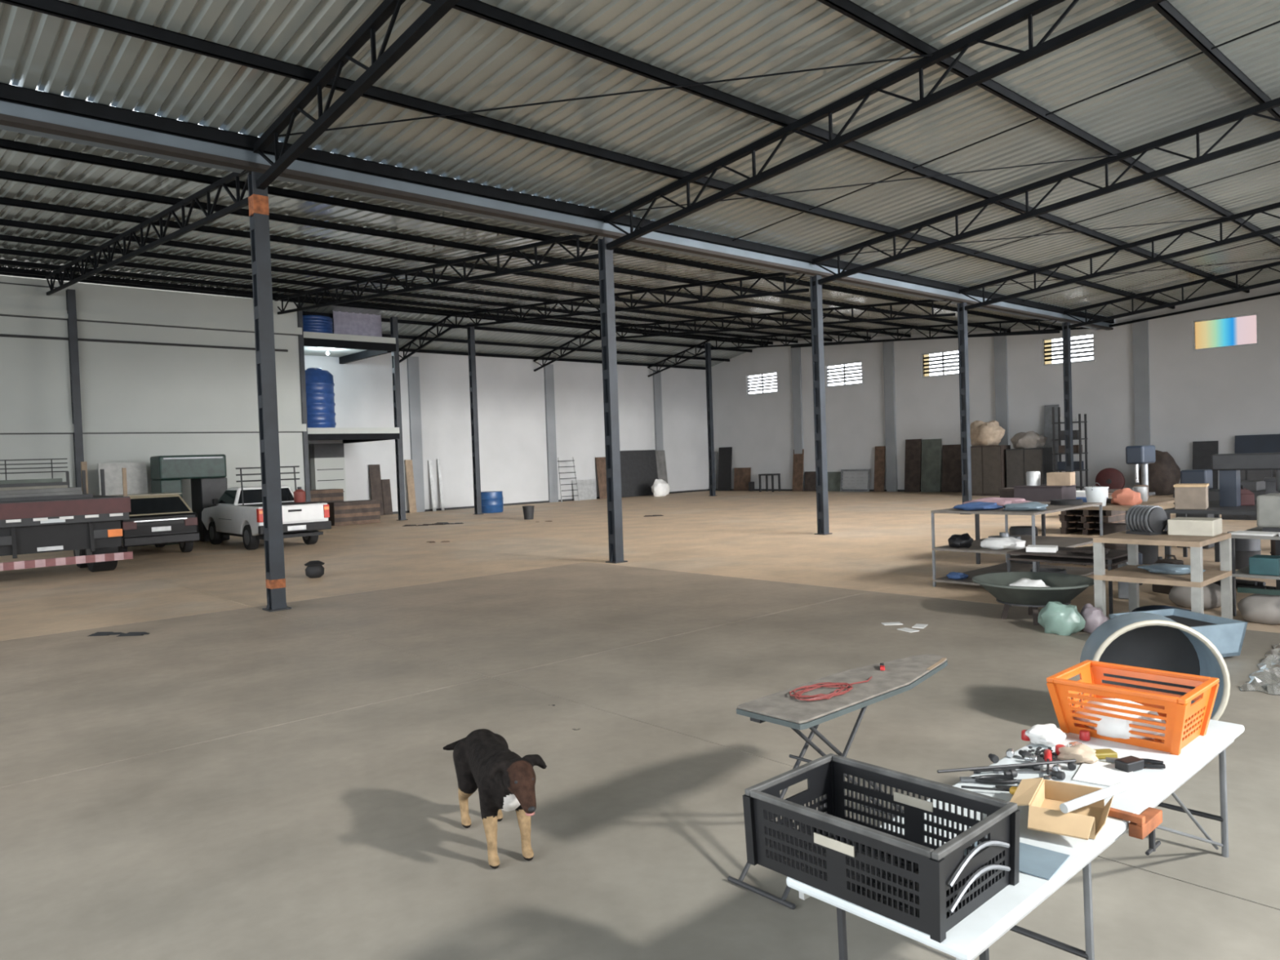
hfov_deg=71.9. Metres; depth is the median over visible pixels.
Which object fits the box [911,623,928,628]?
paper scrap
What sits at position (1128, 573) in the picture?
shelf
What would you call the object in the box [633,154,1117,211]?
rod
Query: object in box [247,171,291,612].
steel column
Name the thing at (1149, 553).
drum
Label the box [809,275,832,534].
steel column
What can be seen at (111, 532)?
tail lamp
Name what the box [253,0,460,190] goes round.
roof truss
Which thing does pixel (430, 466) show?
plank
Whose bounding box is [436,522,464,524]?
scrap
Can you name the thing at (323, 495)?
crate
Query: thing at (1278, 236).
rod
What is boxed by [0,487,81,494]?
board
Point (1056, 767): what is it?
socket
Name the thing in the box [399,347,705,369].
purlin
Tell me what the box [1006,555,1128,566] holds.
shelf
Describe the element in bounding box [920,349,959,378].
window
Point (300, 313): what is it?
trim
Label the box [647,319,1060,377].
roof truss
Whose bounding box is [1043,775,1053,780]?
socket
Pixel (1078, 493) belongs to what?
tray
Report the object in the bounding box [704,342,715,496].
steel column
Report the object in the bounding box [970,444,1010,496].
tall cabinet
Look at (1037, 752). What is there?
heap
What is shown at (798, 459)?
plank
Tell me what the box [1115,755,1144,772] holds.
adapter
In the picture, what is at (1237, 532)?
paper stack
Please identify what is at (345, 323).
sheet
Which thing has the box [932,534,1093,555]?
shelf
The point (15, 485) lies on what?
board
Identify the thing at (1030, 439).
sack
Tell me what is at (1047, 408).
board
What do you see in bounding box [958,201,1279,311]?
roof truss
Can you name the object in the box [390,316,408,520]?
steel column
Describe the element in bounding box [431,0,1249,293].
purlin
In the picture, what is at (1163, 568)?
cloth
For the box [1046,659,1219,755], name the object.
shopping basket
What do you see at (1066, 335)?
steel column
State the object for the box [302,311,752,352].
purlin
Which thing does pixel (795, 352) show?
trim
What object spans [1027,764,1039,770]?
socket
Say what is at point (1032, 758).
socket
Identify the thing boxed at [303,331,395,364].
deck
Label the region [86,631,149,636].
scrap
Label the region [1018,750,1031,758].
socket
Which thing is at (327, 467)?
tall cabinet
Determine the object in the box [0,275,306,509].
wall
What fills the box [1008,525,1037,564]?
drum
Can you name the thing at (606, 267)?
steel column
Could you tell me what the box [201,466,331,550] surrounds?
pickup truck
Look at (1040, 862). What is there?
paper sheet
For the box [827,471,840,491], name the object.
board
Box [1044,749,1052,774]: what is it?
screwdriver
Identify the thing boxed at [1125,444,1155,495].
press
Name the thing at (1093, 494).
bucket
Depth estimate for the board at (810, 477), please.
42.57 m
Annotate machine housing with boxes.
[150,454,230,545]
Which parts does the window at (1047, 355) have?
coloured pane, sill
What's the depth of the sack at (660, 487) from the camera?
42.43 m
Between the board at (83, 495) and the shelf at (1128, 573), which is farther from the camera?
the board at (83, 495)
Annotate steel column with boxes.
[66,288,84,487]
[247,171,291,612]
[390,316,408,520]
[466,322,483,515]
[597,236,627,563]
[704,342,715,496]
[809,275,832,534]
[957,302,972,514]
[1062,321,1073,471]
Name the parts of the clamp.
handle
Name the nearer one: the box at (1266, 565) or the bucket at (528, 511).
the box at (1266, 565)
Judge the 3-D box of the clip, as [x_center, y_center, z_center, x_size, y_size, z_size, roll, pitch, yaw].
[1.248,0.962,4.545,0.024,0.020,0.090,-2,1,13]
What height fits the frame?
1.030 m
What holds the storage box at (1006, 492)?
on the work table at (1151, 501)
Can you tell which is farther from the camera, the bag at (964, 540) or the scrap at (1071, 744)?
the bag at (964, 540)
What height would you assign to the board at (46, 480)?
0.070 m
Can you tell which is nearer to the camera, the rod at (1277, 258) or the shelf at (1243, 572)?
the shelf at (1243, 572)
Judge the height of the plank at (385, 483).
1.398 m
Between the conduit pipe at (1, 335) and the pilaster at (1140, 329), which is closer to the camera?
the conduit pipe at (1, 335)
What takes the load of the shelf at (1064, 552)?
attached to the table at (1114, 557)
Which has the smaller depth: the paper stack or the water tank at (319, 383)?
the paper stack
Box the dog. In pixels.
[443,728,546,868]
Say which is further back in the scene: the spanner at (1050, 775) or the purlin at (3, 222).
the purlin at (3, 222)
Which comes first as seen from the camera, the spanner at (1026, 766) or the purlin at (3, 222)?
the spanner at (1026, 766)
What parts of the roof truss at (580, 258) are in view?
post, post, post, post, post, post, post, post, post, post, post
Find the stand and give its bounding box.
[1051,406,1088,490]
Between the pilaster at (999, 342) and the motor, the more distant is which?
the pilaster at (999, 342)
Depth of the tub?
5.78 m
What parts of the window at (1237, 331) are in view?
sill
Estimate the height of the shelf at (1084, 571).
0.030 m
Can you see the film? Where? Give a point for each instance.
(1266, 680)
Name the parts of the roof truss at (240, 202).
post, post, post, post, post, post, post, post, post, post, post, post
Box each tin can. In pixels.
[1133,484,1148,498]
[1133,486,1147,501]
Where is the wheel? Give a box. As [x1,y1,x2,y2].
[987,532,1021,539]
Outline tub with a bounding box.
[1080,612,1230,720]
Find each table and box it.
[786,719,1244,959]
[974,497,1187,564]
[1006,546,1128,613]
[1164,499,1257,562]
[1231,526,1279,616]
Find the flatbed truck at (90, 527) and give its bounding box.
[0,458,133,572]
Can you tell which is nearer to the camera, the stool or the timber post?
the timber post
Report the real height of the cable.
0.015 m
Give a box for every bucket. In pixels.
[522,505,533,519]
[1084,482,1108,506]
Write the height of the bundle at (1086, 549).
0.087 m
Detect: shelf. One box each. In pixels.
[930,502,1102,515]
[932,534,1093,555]
[933,562,1093,586]
[1006,546,1127,559]
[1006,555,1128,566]
[1093,529,1231,546]
[1093,564,1231,587]
[1231,526,1279,540]
[1231,555,1279,579]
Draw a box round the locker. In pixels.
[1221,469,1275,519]
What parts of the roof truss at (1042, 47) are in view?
post, post, post, post, post, post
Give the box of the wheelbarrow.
[972,571,1093,625]
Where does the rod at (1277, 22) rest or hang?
attached to the purlin at (64, 10)
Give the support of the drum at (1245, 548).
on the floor
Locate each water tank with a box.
[302,315,333,333]
[305,367,336,427]
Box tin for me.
[1026,471,1040,485]
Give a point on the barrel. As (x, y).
(491, 501)
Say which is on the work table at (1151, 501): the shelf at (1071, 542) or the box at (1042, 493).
the box at (1042, 493)
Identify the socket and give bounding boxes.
[988,753,999,763]
[1003,768,1017,777]
[1005,748,1014,757]
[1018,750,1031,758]
[1024,755,1036,762]
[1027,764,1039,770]
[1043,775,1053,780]
[1051,770,1065,780]
[1052,764,1061,771]
[1067,761,1076,770]
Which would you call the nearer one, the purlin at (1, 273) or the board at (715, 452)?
the purlin at (1, 273)
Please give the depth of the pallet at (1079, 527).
18.43 m
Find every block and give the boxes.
[748,481,754,491]
[1046,471,1075,485]
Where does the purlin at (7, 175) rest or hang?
attached to the ceiling
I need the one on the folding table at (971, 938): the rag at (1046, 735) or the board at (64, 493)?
the rag at (1046, 735)
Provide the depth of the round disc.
31.25 m
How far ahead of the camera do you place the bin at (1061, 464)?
31.21 m
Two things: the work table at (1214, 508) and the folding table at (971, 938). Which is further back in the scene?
the work table at (1214, 508)
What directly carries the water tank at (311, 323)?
on the deck at (349, 348)
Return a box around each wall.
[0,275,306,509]
[304,351,709,511]
[711,283,1279,490]
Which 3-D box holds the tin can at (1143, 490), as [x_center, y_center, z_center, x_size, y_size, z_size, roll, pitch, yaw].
[7.802,0.217,13.758,0.200,0.230,0.200,-3,2,-42]
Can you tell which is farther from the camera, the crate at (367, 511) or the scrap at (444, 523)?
the crate at (367, 511)
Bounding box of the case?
[1093,748,1117,759]
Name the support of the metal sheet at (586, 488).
on the floor
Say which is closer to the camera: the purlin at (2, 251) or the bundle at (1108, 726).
the bundle at (1108, 726)
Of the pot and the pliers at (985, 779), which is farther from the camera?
the pot
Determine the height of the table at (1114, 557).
0.640 m
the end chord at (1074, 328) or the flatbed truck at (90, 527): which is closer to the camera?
the flatbed truck at (90, 527)
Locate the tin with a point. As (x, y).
(1033, 477)
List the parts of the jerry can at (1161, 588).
handle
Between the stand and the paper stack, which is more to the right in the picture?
the paper stack
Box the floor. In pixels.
[0,490,1279,959]
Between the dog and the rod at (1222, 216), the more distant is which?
the rod at (1222, 216)
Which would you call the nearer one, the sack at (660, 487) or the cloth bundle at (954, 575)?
the cloth bundle at (954, 575)
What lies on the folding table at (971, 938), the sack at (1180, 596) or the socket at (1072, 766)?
the socket at (1072, 766)
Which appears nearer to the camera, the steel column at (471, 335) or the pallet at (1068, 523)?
the pallet at (1068, 523)
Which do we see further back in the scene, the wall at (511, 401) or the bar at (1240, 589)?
the wall at (511, 401)
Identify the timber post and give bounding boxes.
[80,462,88,493]
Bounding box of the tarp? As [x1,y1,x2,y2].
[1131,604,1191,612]
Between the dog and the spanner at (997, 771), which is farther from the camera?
the dog
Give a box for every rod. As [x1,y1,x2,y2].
[278,53,933,137]
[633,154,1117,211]
[732,20,1279,240]
[842,216,1230,255]
[901,160,1279,275]
[937,759,1076,773]
[989,257,1279,286]
[1022,235,1279,301]
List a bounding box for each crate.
[310,488,343,502]
[325,499,380,525]
[742,753,1020,942]
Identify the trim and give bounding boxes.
[297,303,311,502]
[406,355,425,512]
[543,364,558,502]
[652,369,663,450]
[791,346,804,491]
[882,341,897,491]
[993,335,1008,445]
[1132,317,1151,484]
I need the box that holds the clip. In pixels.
[880,662,884,670]
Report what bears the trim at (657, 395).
attached to the wall at (511, 401)
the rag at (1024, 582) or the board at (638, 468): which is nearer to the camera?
the rag at (1024, 582)
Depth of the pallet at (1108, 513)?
18.22 m
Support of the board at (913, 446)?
on the floor
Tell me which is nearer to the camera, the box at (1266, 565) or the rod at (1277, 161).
the box at (1266, 565)
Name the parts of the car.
roof panel, number plate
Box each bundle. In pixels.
[946,572,968,579]
[951,502,1003,511]
[962,497,1033,507]
[1003,502,1048,511]
[1070,546,1110,555]
[1073,697,1165,739]
[1213,578,1275,589]
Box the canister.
[293,486,306,502]
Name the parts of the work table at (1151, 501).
leg, leg, wire coil, leg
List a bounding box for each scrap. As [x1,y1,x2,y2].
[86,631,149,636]
[402,523,444,526]
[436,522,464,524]
[643,515,662,516]
[880,622,902,625]
[897,627,919,632]
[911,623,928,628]
[1066,741,1083,746]
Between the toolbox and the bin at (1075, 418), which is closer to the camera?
the toolbox
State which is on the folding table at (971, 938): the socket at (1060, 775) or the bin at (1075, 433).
the socket at (1060, 775)
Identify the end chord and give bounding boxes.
[791,327,1089,347]
[1109,291,1279,327]
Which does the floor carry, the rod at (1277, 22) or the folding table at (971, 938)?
the folding table at (971, 938)
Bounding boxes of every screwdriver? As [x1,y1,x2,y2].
[960,785,1017,795]
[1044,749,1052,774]
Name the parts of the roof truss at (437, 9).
post, post, post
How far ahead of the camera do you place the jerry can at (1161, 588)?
10.86 m
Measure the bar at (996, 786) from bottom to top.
0.006 m
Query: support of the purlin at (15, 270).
attached to the roof truss at (758, 277)
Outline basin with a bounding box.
[972,571,1093,604]
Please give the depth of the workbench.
8.87 m
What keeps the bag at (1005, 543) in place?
on the rack
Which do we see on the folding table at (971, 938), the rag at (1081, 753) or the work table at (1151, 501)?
the rag at (1081, 753)
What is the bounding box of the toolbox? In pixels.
[1240,484,1254,505]
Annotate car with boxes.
[113,492,199,552]
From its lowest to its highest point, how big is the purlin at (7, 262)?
0.110 m
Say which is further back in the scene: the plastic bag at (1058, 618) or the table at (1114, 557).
the table at (1114, 557)
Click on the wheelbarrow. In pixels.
(1064, 588)
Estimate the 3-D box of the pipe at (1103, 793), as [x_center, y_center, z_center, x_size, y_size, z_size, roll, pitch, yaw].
[1.558,1.087,3.023,0.337,0.032,0.032,-3,2,-30]
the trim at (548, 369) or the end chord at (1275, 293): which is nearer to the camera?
the end chord at (1275, 293)
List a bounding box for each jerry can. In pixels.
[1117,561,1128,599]
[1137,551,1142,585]
[1151,554,1183,594]
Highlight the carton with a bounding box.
[1173,483,1208,509]
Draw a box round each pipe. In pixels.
[0,333,288,351]
[1059,782,1128,813]
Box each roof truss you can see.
[44,169,252,295]
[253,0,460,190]
[273,234,598,314]
[399,272,808,363]
[533,299,955,371]
[603,0,1165,249]
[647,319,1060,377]
[811,97,1279,286]
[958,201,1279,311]
[1063,261,1279,329]
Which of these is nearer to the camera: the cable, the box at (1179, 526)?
the cable
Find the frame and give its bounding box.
[840,469,870,491]
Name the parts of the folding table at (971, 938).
leg, leg, bottle cap, bottle cap, bottle cap, leg, leg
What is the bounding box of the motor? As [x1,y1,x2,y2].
[1124,505,1167,535]
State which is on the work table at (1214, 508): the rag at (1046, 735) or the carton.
the carton
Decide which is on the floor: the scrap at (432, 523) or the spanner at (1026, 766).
the scrap at (432, 523)
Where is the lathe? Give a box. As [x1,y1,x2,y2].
[1173,469,1265,548]
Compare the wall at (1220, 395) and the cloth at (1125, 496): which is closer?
the cloth at (1125, 496)
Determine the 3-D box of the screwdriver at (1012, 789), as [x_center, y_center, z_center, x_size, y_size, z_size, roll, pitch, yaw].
[1.352,1.163,3.312,0.275,0.030,0.032,-2,2,18]
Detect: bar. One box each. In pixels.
[995,785,1017,788]
[1237,586,1279,595]
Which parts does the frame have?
post, rail, rail, post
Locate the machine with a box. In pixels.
[1256,493,1279,532]
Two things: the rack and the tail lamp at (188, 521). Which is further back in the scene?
the tail lamp at (188, 521)
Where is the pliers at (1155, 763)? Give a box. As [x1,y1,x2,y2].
[1106,756,1165,768]
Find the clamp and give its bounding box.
[1107,807,1162,855]
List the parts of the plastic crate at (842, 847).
corner post, panel, corner post, panel, panel, corner post, panel, corner post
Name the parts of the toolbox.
lid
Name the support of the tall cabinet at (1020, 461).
on the floor
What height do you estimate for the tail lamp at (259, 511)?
0.320 m
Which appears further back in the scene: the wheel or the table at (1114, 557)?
the wheel
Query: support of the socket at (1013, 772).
on the folding table at (971, 938)
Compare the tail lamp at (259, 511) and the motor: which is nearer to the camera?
the motor
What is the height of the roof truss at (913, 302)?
1.755 m
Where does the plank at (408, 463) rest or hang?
on the floor
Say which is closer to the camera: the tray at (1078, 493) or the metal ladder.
the tray at (1078, 493)
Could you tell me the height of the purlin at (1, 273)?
0.120 m
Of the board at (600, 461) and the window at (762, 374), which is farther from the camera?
the window at (762, 374)
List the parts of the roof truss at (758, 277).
post, post, post, post, post, post, post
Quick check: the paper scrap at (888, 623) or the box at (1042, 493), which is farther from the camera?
the box at (1042, 493)
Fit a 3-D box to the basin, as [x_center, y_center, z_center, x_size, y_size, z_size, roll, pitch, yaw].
[4.248,1.183,9.543,1.220,0.220,1.220,-3,2,-42]
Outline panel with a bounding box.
[1235,434,1279,453]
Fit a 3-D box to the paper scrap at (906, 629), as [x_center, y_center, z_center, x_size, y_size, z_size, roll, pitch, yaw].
[2.802,1.568,9.220,0.120,0.006,0.200,-3,2,-27]
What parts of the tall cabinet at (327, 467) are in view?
panel, rail, rail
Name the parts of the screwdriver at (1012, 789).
handle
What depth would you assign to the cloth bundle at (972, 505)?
11.76 m
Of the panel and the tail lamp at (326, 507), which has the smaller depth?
the tail lamp at (326, 507)
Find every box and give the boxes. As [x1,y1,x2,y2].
[998,487,1013,497]
[1009,777,1113,839]
[1012,484,1077,502]
[1026,545,1057,552]
[1167,516,1222,536]
[1248,554,1279,575]
[1263,476,1279,493]
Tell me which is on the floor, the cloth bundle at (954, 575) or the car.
the car
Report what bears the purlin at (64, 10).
on the roof truss at (1255, 110)
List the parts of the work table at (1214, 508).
leg, leg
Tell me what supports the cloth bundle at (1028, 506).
on the rack
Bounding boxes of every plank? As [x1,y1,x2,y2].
[368,464,384,515]
[381,479,392,515]
[404,459,417,513]
[428,460,436,511]
[436,458,444,511]
[792,448,804,491]
[874,445,884,491]
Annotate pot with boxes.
[304,560,324,577]
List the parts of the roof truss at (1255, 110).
post, post, post, post, post, post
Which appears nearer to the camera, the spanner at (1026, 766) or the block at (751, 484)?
the spanner at (1026, 766)
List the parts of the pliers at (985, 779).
handle, handle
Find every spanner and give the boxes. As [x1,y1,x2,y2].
[972,765,1027,773]
[993,768,1052,774]
[1017,774,1055,782]
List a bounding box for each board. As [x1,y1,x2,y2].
[0,478,62,484]
[0,481,69,487]
[0,484,67,490]
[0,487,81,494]
[0,491,82,497]
[0,493,93,502]
[595,457,607,498]
[619,449,657,497]
[655,449,667,483]
[714,451,716,490]
[717,447,732,490]
[727,654,947,909]
[733,467,751,490]
[804,471,816,491]
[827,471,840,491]
[904,439,921,492]
[920,438,942,492]
[941,444,961,492]
[1044,404,1059,471]
[1192,440,1218,488]
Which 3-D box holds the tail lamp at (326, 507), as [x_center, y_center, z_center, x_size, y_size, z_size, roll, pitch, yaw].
[-7.715,0.763,21.655,0.135,0.320,0.148,-3,2,-42]
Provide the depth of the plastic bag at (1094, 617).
8.73 m
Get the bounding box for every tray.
[1075,490,1108,497]
[1075,497,1107,502]
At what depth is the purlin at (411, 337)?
37.91 m
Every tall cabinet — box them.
[309,443,346,501]
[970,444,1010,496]
[1005,447,1053,487]
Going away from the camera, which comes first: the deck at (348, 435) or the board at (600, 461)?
the deck at (348, 435)
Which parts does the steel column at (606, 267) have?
plate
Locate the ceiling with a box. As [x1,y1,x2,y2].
[0,0,1279,367]
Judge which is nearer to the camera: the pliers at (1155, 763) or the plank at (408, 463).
the pliers at (1155, 763)
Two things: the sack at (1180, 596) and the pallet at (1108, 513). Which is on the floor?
the sack at (1180, 596)
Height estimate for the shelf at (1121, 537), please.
0.050 m
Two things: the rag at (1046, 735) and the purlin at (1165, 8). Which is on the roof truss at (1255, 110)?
the purlin at (1165, 8)
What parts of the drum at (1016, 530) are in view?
lid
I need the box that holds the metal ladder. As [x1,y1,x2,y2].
[557,457,579,502]
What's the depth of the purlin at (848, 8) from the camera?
12.79 m
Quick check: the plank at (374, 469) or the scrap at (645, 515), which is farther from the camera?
the plank at (374, 469)
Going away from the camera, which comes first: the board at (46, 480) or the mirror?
the board at (46, 480)
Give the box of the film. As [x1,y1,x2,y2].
[1240,642,1279,695]
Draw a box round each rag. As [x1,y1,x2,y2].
[1008,577,1049,586]
[1025,723,1066,746]
[1057,743,1098,764]
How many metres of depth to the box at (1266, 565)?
9.20 m
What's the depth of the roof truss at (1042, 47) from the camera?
11.72 m
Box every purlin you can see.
[0,0,1174,308]
[0,82,1114,324]
[0,138,1062,328]
[0,170,1010,332]
[0,196,957,334]
[0,218,911,337]
[0,234,871,339]
[0,248,832,341]
[0,259,797,342]
[0,266,773,344]
[0,271,768,345]
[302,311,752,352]
[332,330,729,361]
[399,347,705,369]
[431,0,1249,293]
[817,0,1279,246]
[1152,0,1279,119]
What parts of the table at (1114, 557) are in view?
leg, leg, leg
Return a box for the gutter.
[0,100,1113,330]
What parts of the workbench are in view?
leg, leg, leg, leg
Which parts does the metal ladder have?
rail, rail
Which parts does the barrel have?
lid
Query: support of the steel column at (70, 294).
on the floor
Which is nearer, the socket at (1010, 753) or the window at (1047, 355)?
the socket at (1010, 753)
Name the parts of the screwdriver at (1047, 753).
handle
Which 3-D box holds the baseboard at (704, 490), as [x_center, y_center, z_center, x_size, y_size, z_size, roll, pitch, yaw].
[-4.816,1.022,39.751,23.360,0.090,0.029,-3,2,-42]
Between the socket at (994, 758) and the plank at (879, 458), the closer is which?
the socket at (994, 758)
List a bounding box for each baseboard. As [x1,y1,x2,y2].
[392,488,709,514]
[715,488,941,492]
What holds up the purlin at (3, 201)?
on the roof truss at (758, 277)
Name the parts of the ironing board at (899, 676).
leg, leg, leg, leg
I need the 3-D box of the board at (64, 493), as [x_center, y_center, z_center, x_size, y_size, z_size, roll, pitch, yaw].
[-12.547,0.287,17.645,1.700,0.060,4.000,-3,2,-42]
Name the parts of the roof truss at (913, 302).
post, post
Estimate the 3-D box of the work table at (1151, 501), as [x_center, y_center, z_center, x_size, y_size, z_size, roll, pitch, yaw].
[7.099,0.782,14.197,2.500,1.030,2.300,-3,2,-42]
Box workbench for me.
[1093,529,1232,618]
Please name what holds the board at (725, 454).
on the floor
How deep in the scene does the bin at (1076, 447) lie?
31.20 m
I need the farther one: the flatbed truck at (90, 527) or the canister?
the canister
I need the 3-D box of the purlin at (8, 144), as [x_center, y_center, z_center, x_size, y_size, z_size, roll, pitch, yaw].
[0.265,-4.891,19.342,42.780,0.110,0.068,-3,2,-42]
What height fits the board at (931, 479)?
2.265 m
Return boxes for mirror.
[212,498,217,504]
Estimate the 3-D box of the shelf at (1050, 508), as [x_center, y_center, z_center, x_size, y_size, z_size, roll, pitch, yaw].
[5.255,0.385,12.256,2.200,0.030,1.400,-3,2,-42]
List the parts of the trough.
plate, plate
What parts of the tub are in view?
plate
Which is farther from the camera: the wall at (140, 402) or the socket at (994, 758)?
the wall at (140, 402)
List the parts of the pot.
lid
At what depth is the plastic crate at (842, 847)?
2.64 m
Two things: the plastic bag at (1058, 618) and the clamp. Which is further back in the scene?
the plastic bag at (1058, 618)
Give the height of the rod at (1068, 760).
0.010 m
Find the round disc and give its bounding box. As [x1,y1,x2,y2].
[1095,467,1124,488]
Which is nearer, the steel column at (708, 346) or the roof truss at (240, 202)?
the roof truss at (240, 202)
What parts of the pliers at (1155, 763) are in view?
handle, handle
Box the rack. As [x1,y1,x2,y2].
[930,498,1102,586]
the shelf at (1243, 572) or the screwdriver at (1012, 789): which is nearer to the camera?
the screwdriver at (1012, 789)
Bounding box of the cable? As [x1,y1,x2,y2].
[789,675,871,701]
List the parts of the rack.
leg, leg, leg, wire coil, wire coil, leg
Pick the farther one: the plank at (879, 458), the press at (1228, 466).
the plank at (879, 458)
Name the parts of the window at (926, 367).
coloured pane, sill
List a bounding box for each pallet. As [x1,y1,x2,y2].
[1058,511,1125,522]
[1059,524,1099,534]
[1060,518,1125,528]
[1061,509,1125,515]
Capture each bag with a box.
[947,533,973,547]
[980,536,1026,550]
[1037,600,1085,635]
[1080,603,1108,633]
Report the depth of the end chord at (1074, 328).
35.07 m
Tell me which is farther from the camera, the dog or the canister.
the canister
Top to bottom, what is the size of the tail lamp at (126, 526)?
0.180 m
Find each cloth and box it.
[1111,488,1142,505]
[1137,563,1205,574]
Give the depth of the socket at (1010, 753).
3.69 m
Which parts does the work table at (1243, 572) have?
leg, leg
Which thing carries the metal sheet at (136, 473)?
on the floor
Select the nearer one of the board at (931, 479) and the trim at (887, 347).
the board at (931, 479)
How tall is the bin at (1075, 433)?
0.300 m
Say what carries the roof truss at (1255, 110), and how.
on the steel column at (816, 304)
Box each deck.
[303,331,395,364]
[307,427,399,443]
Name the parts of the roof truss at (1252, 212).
post, post, post, post, post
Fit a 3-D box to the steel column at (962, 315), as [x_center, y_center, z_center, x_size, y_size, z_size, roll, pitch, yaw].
[9.095,-1.990,24.705,0.290,5.899,0.290,-3,2,-42]
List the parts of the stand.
post, post, shelf, shelf, shelf, shelf, post, post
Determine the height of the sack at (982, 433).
0.988 m
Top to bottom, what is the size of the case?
0.025 m
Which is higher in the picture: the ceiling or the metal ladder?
the ceiling
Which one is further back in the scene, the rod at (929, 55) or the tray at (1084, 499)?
the tray at (1084, 499)
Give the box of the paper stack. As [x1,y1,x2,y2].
[1228,530,1279,536]
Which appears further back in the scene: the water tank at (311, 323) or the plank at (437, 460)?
the plank at (437, 460)
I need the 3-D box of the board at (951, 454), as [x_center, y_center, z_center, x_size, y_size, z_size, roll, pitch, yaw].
[13.129,-0.488,37.090,0.230,1.996,0.900,-3,2,-42]
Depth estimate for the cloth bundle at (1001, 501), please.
12.15 m
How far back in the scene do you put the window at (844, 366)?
41.14 m
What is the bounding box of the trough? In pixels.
[1108,608,1247,657]
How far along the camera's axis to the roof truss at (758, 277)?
25.08 m
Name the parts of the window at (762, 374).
sill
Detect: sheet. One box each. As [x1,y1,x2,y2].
[97,462,147,495]
[332,311,382,337]
[572,479,596,500]
[964,841,1070,879]
[1072,760,1133,786]
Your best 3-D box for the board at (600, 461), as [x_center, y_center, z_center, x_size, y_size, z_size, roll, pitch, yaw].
[-1.776,-0.101,42.280,0.650,1.995,0.249,-3,2,-42]
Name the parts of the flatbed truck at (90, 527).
number plate, sign plate, mud flap panel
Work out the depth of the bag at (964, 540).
11.90 m
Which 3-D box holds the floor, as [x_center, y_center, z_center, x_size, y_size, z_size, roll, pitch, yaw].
[0.411,1.513,19.602,42.800,0.240,36.900,-3,2,-42]
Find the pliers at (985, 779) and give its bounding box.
[959,774,1017,784]
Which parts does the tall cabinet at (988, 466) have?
door, door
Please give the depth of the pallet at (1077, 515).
18.21 m
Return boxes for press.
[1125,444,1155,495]
[1211,452,1279,506]
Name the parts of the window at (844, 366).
sill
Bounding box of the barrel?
[480,490,503,513]
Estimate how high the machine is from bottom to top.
0.400 m
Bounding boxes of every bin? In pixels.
[1057,461,1084,470]
[1058,444,1082,453]
[1059,430,1079,439]
[1060,415,1078,422]
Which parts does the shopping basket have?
corner post, panel, corner post, panel, panel, corner post, panel, corner post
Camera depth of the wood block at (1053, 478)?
13.46 m
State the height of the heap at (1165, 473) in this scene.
1.572 m
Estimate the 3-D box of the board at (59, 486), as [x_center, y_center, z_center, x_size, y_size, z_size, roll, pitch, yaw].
[-12.625,0.162,17.574,1.500,0.050,3.600,-3,2,-42]
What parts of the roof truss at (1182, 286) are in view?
post, post, post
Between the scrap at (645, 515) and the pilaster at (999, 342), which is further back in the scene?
the pilaster at (999, 342)
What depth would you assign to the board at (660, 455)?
44.89 m
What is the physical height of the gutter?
0.250 m
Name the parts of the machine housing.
leg, trim, leg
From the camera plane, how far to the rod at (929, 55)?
11.35 m
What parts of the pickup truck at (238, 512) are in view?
rack post, rack post, tailgate handle, number plate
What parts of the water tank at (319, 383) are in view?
lid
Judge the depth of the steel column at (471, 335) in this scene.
32.72 m
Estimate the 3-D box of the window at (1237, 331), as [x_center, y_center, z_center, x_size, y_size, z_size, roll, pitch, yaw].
[19.769,-4.966,29.815,0.170,1.090,2.000,-3,2,-42]
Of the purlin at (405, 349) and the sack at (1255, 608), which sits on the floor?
the sack at (1255, 608)
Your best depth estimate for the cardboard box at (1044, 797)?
3.07 m
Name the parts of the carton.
lid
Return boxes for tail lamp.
[107,528,122,537]
[121,521,137,530]
[184,517,197,525]
[256,508,263,522]
[323,504,329,517]
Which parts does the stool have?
leg, leg, seat, leg, leg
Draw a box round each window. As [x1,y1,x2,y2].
[745,371,777,395]
[825,360,862,388]
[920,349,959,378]
[1040,333,1095,367]
[1191,312,1260,352]
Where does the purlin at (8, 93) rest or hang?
on the roof truss at (1255, 110)
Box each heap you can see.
[1027,746,1060,759]
[1138,449,1180,495]
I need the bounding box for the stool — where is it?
[758,473,780,492]
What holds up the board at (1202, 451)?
on the floor
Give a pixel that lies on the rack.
(1071, 542)
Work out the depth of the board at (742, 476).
45.77 m
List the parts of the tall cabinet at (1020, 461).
door, door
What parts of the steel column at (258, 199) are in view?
plate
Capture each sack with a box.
[651,479,670,496]
[969,420,1004,446]
[1010,431,1047,448]
[1168,582,1221,609]
[1237,593,1279,624]

